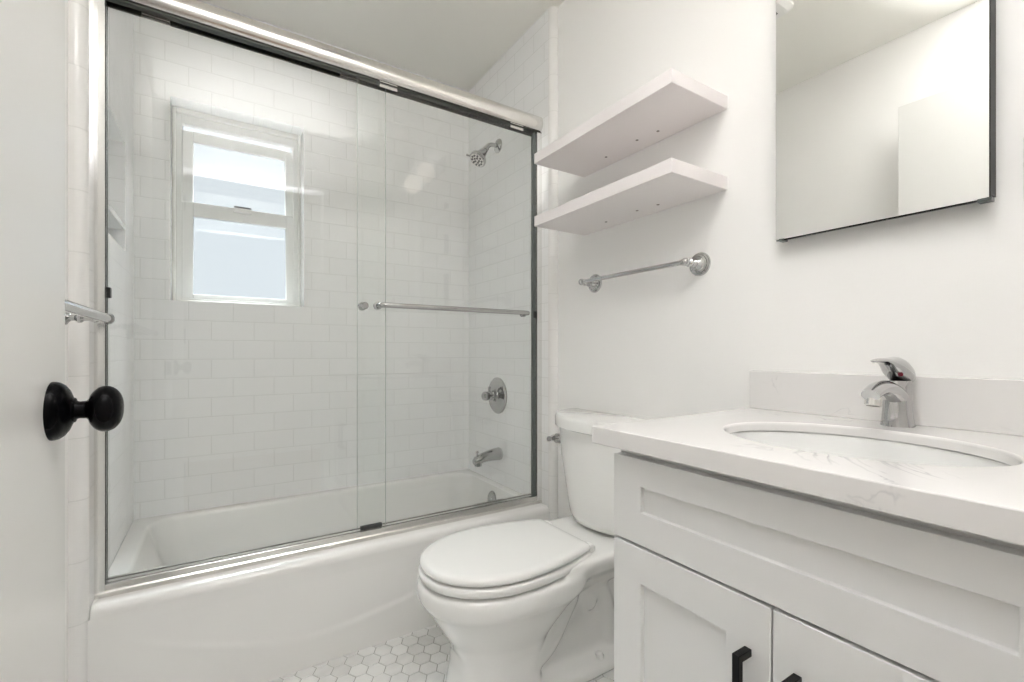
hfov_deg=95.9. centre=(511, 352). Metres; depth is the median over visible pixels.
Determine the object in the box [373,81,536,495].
sliding shower door
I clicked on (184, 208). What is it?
window
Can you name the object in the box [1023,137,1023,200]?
switch plate
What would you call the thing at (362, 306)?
sliding shower door
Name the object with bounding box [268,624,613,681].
floor
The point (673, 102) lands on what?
wall shelf
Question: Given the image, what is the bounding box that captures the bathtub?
[88,469,549,681]
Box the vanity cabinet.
[614,431,1023,681]
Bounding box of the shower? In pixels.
[466,139,501,166]
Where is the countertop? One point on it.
(981, 417)
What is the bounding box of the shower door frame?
[94,0,542,599]
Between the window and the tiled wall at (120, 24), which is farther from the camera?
the window
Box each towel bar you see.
[65,299,114,324]
[578,252,710,292]
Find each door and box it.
[0,0,123,681]
[107,12,385,523]
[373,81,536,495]
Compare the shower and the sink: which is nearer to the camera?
the sink
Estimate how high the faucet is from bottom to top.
0.139 m
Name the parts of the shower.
shower arm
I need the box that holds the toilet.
[417,408,647,681]
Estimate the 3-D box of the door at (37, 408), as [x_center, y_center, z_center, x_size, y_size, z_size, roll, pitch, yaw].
[-0.343,-0.051,0.265,0.099,2.042,0.775,0,0,-33]
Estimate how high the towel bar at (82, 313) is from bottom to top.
0.056 m
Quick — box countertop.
[592,370,1023,545]
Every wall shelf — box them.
[534,68,726,176]
[534,158,726,234]
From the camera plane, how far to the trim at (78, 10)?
1.14 m
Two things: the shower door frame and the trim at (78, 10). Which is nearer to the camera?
the trim at (78, 10)
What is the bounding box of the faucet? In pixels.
[861,357,915,427]
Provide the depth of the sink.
0.90 m
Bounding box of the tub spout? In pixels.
[472,447,502,466]
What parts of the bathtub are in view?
overflow plate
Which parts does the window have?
sash frame, sash frame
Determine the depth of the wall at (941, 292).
1.27 m
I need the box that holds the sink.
[732,431,1007,466]
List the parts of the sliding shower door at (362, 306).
knob, glass panel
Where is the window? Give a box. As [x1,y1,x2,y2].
[172,106,300,305]
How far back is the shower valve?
2.27 m
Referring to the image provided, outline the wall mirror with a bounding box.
[776,0,995,242]
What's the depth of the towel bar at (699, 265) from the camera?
1.39 m
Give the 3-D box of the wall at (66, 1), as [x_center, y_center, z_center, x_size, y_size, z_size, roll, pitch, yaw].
[-0.700,-0.232,0.416,0.120,2.443,1.655,0,0,-33]
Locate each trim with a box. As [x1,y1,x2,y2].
[68,0,89,681]
[548,6,557,519]
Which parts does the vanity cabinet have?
door, handle, handle, door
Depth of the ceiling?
2.05 m
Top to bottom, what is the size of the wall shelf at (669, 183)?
0.038 m
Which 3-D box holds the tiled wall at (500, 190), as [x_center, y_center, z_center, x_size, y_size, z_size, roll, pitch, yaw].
[-0.032,-0.234,2.270,0.030,2.438,0.734,0,0,-33]
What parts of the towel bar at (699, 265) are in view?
post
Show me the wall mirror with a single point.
(886, 109)
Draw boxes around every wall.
[65,0,67,681]
[90,0,133,608]
[134,0,468,519]
[469,9,547,505]
[558,0,1023,517]
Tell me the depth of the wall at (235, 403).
2.14 m
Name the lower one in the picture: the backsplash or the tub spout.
the tub spout
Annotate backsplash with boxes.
[749,370,1023,435]
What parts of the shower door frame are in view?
header rail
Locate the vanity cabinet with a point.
(718, 577)
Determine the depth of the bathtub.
1.49 m
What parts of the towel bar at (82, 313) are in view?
post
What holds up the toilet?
on the floor
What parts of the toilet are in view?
seat lid, seat, bowl, flush lever, tank, tank lid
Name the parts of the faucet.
lever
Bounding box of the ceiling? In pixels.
[202,0,564,90]
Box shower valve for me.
[481,377,506,413]
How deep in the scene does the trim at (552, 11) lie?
1.94 m
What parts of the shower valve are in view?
valve knob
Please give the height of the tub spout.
0.079 m

